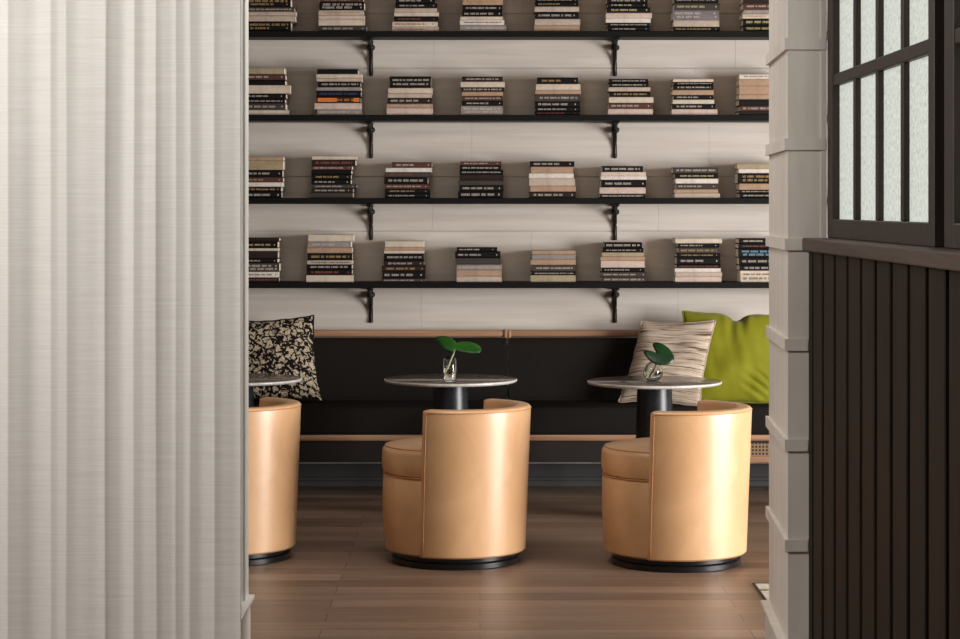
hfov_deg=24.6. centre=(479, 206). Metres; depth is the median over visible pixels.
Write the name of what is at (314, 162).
book
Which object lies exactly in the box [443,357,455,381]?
glass vase
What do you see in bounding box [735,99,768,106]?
book
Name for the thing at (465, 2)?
book
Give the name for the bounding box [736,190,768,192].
book
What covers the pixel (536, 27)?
book
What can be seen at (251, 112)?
book
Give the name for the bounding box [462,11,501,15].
book
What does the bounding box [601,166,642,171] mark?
book
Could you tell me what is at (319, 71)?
book
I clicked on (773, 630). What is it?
baseboard
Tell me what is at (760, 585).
floor
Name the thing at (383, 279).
book
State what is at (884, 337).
panelling
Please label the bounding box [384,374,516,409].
pedestal table
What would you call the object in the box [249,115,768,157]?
wall shelf
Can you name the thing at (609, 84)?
book
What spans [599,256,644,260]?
book
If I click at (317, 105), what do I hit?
book
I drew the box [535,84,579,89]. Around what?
book
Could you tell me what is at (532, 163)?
book
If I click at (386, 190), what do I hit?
book
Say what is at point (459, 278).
book
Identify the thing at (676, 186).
book
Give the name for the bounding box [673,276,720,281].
book
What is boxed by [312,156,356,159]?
book
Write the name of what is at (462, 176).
book
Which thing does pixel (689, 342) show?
throw cushion
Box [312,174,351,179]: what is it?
book
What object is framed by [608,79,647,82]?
book
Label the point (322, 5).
book
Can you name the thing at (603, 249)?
book
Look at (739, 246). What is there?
book
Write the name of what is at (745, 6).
book
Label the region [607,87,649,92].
book
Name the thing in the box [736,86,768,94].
book
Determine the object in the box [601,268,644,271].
book
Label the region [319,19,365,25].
book
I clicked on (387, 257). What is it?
book
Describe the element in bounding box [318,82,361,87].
book
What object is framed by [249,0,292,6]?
book
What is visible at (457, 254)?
book
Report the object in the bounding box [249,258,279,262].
book
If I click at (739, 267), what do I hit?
book
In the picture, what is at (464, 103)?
book
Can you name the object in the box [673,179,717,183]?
book
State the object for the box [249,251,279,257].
book
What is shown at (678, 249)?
book
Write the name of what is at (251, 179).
book
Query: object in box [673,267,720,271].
book
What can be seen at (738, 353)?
throw cushion
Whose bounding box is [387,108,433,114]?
book
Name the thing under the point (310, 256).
book
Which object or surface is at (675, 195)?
book
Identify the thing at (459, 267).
book
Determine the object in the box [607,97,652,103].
book
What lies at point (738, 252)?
book
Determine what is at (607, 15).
book
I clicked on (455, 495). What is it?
tub chair
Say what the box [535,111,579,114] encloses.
book
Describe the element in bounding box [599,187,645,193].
book
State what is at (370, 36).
wall shelf
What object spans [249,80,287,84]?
book
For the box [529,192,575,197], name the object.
book
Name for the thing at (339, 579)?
floor
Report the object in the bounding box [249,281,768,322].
wall shelf
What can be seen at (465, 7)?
book
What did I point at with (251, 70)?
book
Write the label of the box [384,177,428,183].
book
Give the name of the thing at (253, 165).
book
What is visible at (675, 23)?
book
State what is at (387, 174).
book
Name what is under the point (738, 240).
book
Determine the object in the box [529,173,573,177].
book
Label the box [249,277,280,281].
book
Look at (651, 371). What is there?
glass vase
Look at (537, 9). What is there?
book
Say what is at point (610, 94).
book
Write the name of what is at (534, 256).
book
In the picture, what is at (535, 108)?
book
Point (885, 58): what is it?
window
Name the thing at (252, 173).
book
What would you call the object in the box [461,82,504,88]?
book
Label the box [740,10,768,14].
book
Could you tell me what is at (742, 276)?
book
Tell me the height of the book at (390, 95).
0.026 m
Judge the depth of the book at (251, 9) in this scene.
13.04 m
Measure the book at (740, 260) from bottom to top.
0.045 m
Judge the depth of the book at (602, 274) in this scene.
13.03 m
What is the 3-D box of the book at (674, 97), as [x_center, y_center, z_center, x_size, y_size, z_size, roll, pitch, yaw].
[1.265,-0.650,13.127,0.235,0.026,0.176,0,0,0]
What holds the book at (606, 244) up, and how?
on the book at (603, 249)
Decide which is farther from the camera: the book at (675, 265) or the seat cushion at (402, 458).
the book at (675, 265)
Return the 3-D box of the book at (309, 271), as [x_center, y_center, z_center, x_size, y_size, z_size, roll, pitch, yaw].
[-0.893,0.387,13.117,0.268,0.032,0.174,0,0,0]
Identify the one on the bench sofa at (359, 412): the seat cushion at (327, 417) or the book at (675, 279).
the seat cushion at (327, 417)
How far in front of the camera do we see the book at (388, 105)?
13.04 m
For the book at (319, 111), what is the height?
0.032 m
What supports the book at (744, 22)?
on the book at (743, 28)
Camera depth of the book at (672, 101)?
13.03 m
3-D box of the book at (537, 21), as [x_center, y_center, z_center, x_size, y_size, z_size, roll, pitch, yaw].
[0.459,-1.096,13.118,0.269,0.036,0.176,0,0,0]
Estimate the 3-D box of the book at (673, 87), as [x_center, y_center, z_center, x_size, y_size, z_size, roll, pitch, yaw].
[1.263,-0.709,13.124,0.238,0.028,0.187,0,0,0]
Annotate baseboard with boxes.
[241,594,254,638]
[298,464,768,485]
[761,600,785,638]
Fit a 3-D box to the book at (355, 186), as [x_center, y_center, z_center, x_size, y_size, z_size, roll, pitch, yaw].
[-0.865,-0.122,13.130,0.267,0.023,0.188,0,0,-1]
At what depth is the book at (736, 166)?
13.04 m
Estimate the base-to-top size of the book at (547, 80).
0.039 m
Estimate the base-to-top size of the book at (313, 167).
0.025 m
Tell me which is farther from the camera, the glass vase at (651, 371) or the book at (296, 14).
the book at (296, 14)
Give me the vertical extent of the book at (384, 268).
0.031 m
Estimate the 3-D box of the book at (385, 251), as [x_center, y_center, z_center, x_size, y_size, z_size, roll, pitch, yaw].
[-0.450,0.267,13.125,0.235,0.018,0.176,0,0,1]
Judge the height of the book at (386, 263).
0.030 m
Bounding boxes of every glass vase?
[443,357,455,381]
[643,362,662,380]
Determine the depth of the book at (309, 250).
13.03 m
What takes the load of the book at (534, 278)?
on the wall shelf at (369, 285)
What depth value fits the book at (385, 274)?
13.03 m
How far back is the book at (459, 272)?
13.03 m
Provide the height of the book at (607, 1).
0.031 m
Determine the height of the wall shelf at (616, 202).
0.253 m
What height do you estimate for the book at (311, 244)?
0.037 m
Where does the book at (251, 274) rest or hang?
on the book at (251, 279)
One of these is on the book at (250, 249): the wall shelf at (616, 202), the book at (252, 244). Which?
the book at (252, 244)
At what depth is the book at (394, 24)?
13.03 m
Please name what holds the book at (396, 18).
on the book at (394, 24)
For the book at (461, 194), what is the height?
0.040 m
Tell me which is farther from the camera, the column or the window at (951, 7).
the column
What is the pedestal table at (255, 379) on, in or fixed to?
on the floor at (339, 579)
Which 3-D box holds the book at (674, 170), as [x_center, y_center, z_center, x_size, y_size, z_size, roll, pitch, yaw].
[1.278,-0.217,13.122,0.268,0.036,0.177,0,0,1]
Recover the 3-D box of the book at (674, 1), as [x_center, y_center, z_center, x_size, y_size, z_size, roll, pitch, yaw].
[1.283,-1.229,13.124,0.262,0.040,0.181,0,0,1]
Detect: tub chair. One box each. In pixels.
[249,397,300,565]
[382,399,530,569]
[601,400,751,572]
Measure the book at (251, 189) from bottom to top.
0.028 m
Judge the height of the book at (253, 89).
0.048 m
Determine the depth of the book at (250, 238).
13.03 m
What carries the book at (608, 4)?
on the book at (608, 9)
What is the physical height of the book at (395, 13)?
0.024 m
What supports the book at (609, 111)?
on the wall shelf at (369, 119)
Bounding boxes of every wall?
[241,0,242,602]
[249,0,827,463]
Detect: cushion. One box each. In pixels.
[249,315,322,401]
[254,338,505,399]
[254,400,483,434]
[382,437,421,477]
[509,338,637,399]
[515,400,768,434]
[601,437,649,479]
[618,320,715,405]
[682,310,768,402]
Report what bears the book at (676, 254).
on the book at (678, 260)
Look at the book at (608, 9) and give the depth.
13.03 m
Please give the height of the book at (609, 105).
0.036 m
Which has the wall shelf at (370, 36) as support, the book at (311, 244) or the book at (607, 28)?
the book at (607, 28)
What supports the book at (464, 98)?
on the book at (464, 103)
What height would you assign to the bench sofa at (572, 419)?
0.950 m
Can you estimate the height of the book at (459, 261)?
0.037 m
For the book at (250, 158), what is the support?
on the book at (253, 165)
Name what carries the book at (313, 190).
on the book at (312, 195)
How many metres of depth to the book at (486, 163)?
13.04 m
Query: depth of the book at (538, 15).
13.04 m
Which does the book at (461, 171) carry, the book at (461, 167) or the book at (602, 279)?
the book at (461, 167)
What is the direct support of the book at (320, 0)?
on the book at (322, 5)
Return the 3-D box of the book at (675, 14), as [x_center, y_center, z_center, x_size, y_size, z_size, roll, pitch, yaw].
[1.280,-1.137,13.131,0.274,0.058,0.190,0,0,0]
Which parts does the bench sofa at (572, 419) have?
post, rail, panel, rail, cane frame, cane panel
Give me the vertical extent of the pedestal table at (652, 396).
0.747 m
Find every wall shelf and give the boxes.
[249,31,768,75]
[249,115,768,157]
[249,198,768,239]
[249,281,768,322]
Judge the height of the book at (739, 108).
0.032 m
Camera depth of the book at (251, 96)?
13.04 m
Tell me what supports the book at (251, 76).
on the book at (251, 82)
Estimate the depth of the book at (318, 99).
13.04 m
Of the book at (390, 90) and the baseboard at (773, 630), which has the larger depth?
the book at (390, 90)
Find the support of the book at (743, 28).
on the wall shelf at (370, 36)
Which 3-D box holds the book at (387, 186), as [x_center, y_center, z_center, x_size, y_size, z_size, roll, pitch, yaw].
[-0.432,-0.122,13.117,0.265,0.028,0.170,0,0,-1]
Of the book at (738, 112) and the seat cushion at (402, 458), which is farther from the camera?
the book at (738, 112)
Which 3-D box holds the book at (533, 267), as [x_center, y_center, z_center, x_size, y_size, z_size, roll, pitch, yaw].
[0.438,0.363,13.129,0.262,0.039,0.187,0,0,0]
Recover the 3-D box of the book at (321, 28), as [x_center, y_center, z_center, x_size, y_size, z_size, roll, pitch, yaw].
[-0.813,-1.058,13.125,0.282,0.035,0.168,0,0,1]
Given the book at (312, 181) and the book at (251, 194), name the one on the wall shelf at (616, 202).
the book at (251, 194)
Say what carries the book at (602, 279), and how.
on the wall shelf at (369, 285)
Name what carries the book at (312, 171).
on the book at (314, 176)
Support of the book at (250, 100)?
on the book at (252, 106)
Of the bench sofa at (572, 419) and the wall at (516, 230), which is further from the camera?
the wall at (516, 230)
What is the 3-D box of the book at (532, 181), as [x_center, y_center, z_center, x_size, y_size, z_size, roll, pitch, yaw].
[0.426,-0.148,13.125,0.272,0.044,0.178,0,0,-1]
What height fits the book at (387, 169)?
0.026 m
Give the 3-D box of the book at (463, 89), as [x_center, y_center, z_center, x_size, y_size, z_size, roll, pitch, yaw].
[0.015,-0.697,13.127,0.254,0.025,0.180,0,0,-1]
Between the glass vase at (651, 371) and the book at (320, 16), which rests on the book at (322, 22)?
the book at (320, 16)
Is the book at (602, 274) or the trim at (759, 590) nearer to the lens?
the trim at (759, 590)
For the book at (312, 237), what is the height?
0.039 m
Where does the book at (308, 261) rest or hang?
on the book at (309, 266)
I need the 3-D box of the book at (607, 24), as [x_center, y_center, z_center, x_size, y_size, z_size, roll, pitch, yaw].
[0.881,-1.081,13.121,0.248,0.022,0.167,0,0,-1]
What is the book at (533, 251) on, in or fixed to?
on the book at (534, 256)
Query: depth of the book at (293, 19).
13.04 m
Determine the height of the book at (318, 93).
0.034 m
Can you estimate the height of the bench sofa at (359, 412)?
0.950 m
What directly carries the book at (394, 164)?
on the book at (387, 169)
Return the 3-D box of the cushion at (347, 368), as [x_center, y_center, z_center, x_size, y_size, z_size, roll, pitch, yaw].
[-1.095,0.965,13.070,2.499,0.370,0.160,0,0,0]
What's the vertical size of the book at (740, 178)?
0.062 m
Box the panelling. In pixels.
[809,252,959,638]
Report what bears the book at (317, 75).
on the book at (318, 79)
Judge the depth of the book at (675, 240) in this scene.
13.04 m
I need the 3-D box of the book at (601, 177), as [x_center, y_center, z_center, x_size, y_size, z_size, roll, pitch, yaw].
[0.851,-0.172,13.117,0.271,0.022,0.169,0,0,0]
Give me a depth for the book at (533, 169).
13.03 m
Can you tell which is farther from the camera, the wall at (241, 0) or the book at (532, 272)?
the book at (532, 272)
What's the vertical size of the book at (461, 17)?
0.019 m
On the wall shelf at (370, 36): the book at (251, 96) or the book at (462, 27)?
the book at (462, 27)
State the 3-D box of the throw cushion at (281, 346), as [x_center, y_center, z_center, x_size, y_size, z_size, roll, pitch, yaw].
[-1.208,0.886,12.888,0.590,0.503,0.225,0,0,0]
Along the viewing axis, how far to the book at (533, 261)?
13.03 m
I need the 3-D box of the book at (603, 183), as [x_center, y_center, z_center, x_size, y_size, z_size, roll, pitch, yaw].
[0.851,-0.139,13.130,0.266,0.044,0.177,0,0,0]
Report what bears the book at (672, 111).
on the wall shelf at (369, 119)
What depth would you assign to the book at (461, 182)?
13.04 m
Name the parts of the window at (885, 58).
frosted glass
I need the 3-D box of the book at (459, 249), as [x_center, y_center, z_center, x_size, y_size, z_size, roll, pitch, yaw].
[-0.018,0.252,13.129,0.239,0.024,0.183,0,0,-1]
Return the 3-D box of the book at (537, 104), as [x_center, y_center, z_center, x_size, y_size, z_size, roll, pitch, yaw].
[0.460,-0.609,13.122,0.265,0.032,0.175,0,0,0]
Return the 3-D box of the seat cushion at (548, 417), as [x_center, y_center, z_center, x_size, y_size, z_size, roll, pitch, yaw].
[1.309,1.224,12.800,2.274,0.164,0.500,0,0,0]
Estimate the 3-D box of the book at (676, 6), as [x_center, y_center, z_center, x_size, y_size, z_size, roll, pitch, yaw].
[1.286,-1.188,13.127,0.269,0.042,0.176,0,0,0]
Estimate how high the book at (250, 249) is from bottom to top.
0.016 m
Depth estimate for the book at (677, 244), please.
13.03 m
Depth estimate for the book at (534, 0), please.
13.03 m
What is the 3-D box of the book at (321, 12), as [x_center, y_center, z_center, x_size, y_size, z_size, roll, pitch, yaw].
[-0.824,-1.151,13.125,0.265,0.029,0.190,0,0,0]
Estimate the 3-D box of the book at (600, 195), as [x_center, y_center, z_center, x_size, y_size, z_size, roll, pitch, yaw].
[0.845,-0.066,13.131,0.269,0.025,0.188,0,0,1]
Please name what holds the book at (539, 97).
on the book at (537, 104)
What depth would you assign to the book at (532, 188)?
13.04 m
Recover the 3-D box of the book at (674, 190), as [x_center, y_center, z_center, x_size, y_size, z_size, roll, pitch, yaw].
[1.283,-0.093,13.125,0.259,0.024,0.180,0,0,1]
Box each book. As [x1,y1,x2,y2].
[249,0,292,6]
[249,7,295,11]
[249,12,298,17]
[249,16,297,23]
[249,21,292,30]
[249,68,286,74]
[249,74,287,80]
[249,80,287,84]
[249,85,291,94]
[249,94,287,99]
[249,99,287,103]
[249,103,287,109]
[249,110,290,114]
[249,157,285,160]
[249,161,285,169]
[249,170,284,177]
[249,177,284,182]
[249,182,284,186]
[249,187,283,191]
[249,192,283,197]
[249,237,281,240]
[249,241,279,247]
[249,248,280,250]
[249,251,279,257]
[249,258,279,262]
[249,262,281,271]
[249,271,280,276]
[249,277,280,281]
[306,274,354,281]
[307,247,353,252]
[307,253,353,259]
[307,260,353,263]
[307,264,353,268]
[307,269,352,274]
[308,234,354,240]
[308,241,352,247]
[310,193,353,197]
[311,170,352,174]
[311,180,351,183]
[311,188,354,192]
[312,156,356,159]
[312,160,356,165]
[312,166,353,170]
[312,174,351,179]
[312,184,357,188]
[315,103,362,109]
[316,74,362,78]
[316,91,361,97]
[316,97,361,103]
[317,69,358,73]
[317,78,362,82]
[317,87,362,90]
[317,109,362,114]
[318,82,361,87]
[319,2,365,12]
[319,10,364,14]
[319,15,365,19]
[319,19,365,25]
[319,26,367,30]
[320,0,364,1]
[382,265,425,270]
[382,271,424,277]
[382,278,425,281]
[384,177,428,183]
[384,247,424,249]
[384,250,424,253]
[384,253,424,260]
[384,260,424,265]
[385,172,430,176]
[385,184,429,188]
[385,189,430,192]
[385,193,429,197]
[385,241,424,246]
[386,168,432,172]
[387,104,432,107]
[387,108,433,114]
[388,88,432,94]
[388,93,432,97]
[388,98,432,103]
[390,76,431,87]
[392,22,437,26]
[392,27,439,30]
[392,162,432,167]
[394,12,438,18]
[394,16,437,21]
[395,8,437,11]
[396,0,434,2]
[396,3,436,7]
[455,251,499,257]
[456,258,500,264]
[457,247,496,251]
[457,264,501,269]
[457,270,501,275]
[457,276,501,281]
[458,191,502,197]
[459,180,502,184]
[459,185,503,190]
[460,16,502,19]
[460,20,503,24]
[460,25,505,30]
[460,161,500,165]
[460,166,500,169]
[460,170,502,173]
[460,174,502,179]
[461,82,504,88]
[461,87,503,92]
[461,106,502,114]
[462,5,502,11]
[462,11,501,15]
[462,77,502,81]
[462,92,502,95]
[462,96,502,100]
[462,101,502,105]
[463,0,502,4]
[528,178,574,185]
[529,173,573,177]
[529,186,575,191]
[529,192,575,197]
[530,161,573,166]
[530,259,575,264]
[530,274,575,281]
[531,167,572,172]
[531,265,575,270]
[531,271,575,274]
[532,250,575,253]
[532,254,575,258]
[533,25,579,30]
[534,0,577,3]
[534,7,578,12]
[534,12,578,19]
[534,19,579,24]
[534,90,580,95]
[534,107,579,112]
[535,2,577,6]
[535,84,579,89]
[535,94,579,101]
[535,102,579,106]
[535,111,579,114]
[537,77,577,83]
[598,194,644,197]
[599,176,646,179]
[599,180,645,186]
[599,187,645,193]
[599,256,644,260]
[600,172,645,175]
[600,261,644,267]
[600,271,646,276]
[600,277,645,281]
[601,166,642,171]
[601,248,642,251]
[601,252,643,256]
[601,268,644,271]
[603,242,641,247]
[604,13,651,19]
[604,18,650,24]
[605,0,647,5]
[605,7,649,13]
[606,3,647,6]
[606,23,649,27]
[606,27,649,30]
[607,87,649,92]
[607,92,649,96]
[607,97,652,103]
[607,103,652,108]
[607,109,652,114]
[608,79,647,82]
[608,83,648,86]
[669,109,716,114]
[670,10,718,22]
[670,90,713,95]
[670,104,714,109]
[671,20,718,27]
[671,27,719,30]
[671,79,712,82]
[671,82,712,84]
[671,85,712,90]
[671,95,712,99]
[671,100,713,103]
[671,167,717,173]
[672,3,719,10]
[672,189,717,192]
[672,193,719,197]
[672,238,721,242]
[673,0,717,3]
[673,173,717,178]
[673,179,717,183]
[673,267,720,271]
[673,272,721,276]
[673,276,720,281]
[674,184,717,188]
[674,256,719,264]
[674,264,720,267]
[675,253,720,256]
[676,243,718,246]
[676,247,718,252]
[734,164,768,168]
[734,173,768,183]
[735,94,768,100]
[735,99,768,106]
[735,111,768,114]
[735,169,768,172]
[735,238,765,243]
[735,243,768,248]
[735,248,768,256]
[736,74,768,79]
[736,79,768,86]
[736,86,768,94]
[736,184,768,189]
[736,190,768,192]
[736,193,768,197]
[736,264,768,270]
[737,106,768,111]
[737,257,768,264]
[737,270,768,281]
[739,14,768,20]
[740,0,768,4]
[740,3,768,11]
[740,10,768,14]
[740,19,768,27]
[741,26,768,30]
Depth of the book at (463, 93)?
13.04 m
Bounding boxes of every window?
[827,0,943,246]
[944,0,959,249]
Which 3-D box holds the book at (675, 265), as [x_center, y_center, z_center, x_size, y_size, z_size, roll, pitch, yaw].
[1.295,0.352,13.127,0.259,0.020,0.178,0,0,-1]
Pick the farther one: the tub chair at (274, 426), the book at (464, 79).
the book at (464, 79)
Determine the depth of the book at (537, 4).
13.03 m
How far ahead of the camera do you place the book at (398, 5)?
13.03 m
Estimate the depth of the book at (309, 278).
13.04 m
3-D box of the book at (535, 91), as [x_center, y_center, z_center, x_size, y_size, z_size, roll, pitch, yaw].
[0.463,-0.681,13.122,0.271,0.025,0.173,0,0,-1]
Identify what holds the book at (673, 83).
on the book at (673, 87)
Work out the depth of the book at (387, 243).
13.04 m
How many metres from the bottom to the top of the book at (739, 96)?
0.031 m
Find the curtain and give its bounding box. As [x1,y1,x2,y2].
[0,0,240,638]
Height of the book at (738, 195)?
0.028 m
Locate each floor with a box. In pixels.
[249,486,768,638]
[755,583,768,599]
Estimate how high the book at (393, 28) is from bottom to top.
0.028 m
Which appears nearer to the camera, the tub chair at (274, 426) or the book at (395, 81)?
the tub chair at (274, 426)
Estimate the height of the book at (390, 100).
0.033 m
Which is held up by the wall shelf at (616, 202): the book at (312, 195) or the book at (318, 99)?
the book at (312, 195)
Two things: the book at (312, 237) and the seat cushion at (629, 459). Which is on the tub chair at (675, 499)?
the seat cushion at (629, 459)
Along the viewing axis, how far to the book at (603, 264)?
13.03 m
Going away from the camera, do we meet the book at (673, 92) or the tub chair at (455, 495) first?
the tub chair at (455, 495)
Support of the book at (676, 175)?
on the book at (676, 181)
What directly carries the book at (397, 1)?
on the book at (398, 5)
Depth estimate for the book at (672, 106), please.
13.04 m
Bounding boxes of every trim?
[243,0,248,600]
[752,583,768,599]
[802,238,959,271]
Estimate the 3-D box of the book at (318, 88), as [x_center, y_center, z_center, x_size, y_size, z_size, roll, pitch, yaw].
[-0.836,-0.700,13.124,0.262,0.022,0.169,0,0,1]
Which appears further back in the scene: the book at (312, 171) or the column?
the book at (312, 171)
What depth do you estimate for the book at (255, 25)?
13.03 m
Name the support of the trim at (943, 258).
attached to the panelling
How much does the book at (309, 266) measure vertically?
0.030 m
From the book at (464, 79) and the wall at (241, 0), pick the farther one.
the book at (464, 79)
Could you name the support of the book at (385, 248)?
on the book at (385, 251)
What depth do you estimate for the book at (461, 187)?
13.04 m
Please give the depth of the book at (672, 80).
13.03 m
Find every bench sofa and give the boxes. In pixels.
[254,329,506,461]
[508,329,768,462]
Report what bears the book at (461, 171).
on the book at (462, 176)
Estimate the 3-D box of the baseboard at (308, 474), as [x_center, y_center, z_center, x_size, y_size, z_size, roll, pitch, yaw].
[1.200,1.613,13.235,10.800,0.135,0.030,0,0,0]
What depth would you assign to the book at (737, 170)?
13.04 m
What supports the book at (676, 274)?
on the book at (675, 279)
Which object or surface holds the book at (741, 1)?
on the book at (745, 6)
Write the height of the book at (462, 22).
0.030 m
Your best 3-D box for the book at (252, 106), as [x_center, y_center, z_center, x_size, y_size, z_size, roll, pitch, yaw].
[-1.286,-0.595,13.119,0.271,0.039,0.174,0,0,1]
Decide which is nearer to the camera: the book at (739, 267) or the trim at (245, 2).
the trim at (245, 2)
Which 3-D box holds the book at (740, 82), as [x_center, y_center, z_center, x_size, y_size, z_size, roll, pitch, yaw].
[1.671,-0.739,13.115,0.274,0.040,0.169,0,0,0]
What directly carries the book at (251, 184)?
on the book at (251, 189)
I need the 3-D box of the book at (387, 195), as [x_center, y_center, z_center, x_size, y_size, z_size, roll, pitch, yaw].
[-0.430,-0.067,13.124,0.268,0.027,0.175,0,0,-1]
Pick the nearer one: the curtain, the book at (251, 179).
the curtain
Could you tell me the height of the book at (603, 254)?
0.025 m
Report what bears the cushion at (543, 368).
on the bench sofa at (572, 419)
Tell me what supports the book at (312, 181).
on the book at (355, 186)
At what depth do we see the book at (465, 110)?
13.03 m
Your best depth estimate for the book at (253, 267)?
13.04 m
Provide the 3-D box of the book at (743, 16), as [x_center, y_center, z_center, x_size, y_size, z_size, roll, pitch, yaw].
[1.693,-1.130,13.118,0.276,0.027,0.168,0,0,0]
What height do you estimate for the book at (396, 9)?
0.024 m
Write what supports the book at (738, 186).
on the book at (737, 191)
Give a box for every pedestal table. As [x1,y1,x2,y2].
[249,373,301,406]
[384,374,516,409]
[587,376,721,437]
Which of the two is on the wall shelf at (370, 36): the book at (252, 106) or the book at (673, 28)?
the book at (673, 28)
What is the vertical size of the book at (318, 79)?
0.021 m
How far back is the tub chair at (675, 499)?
10.11 m
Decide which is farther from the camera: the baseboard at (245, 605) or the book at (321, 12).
the book at (321, 12)
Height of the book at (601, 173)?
0.024 m
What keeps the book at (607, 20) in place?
on the book at (607, 24)
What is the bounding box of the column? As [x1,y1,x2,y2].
[766,0,826,638]
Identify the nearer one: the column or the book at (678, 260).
the column
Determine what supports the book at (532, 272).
on the book at (534, 278)
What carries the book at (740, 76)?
on the book at (740, 82)

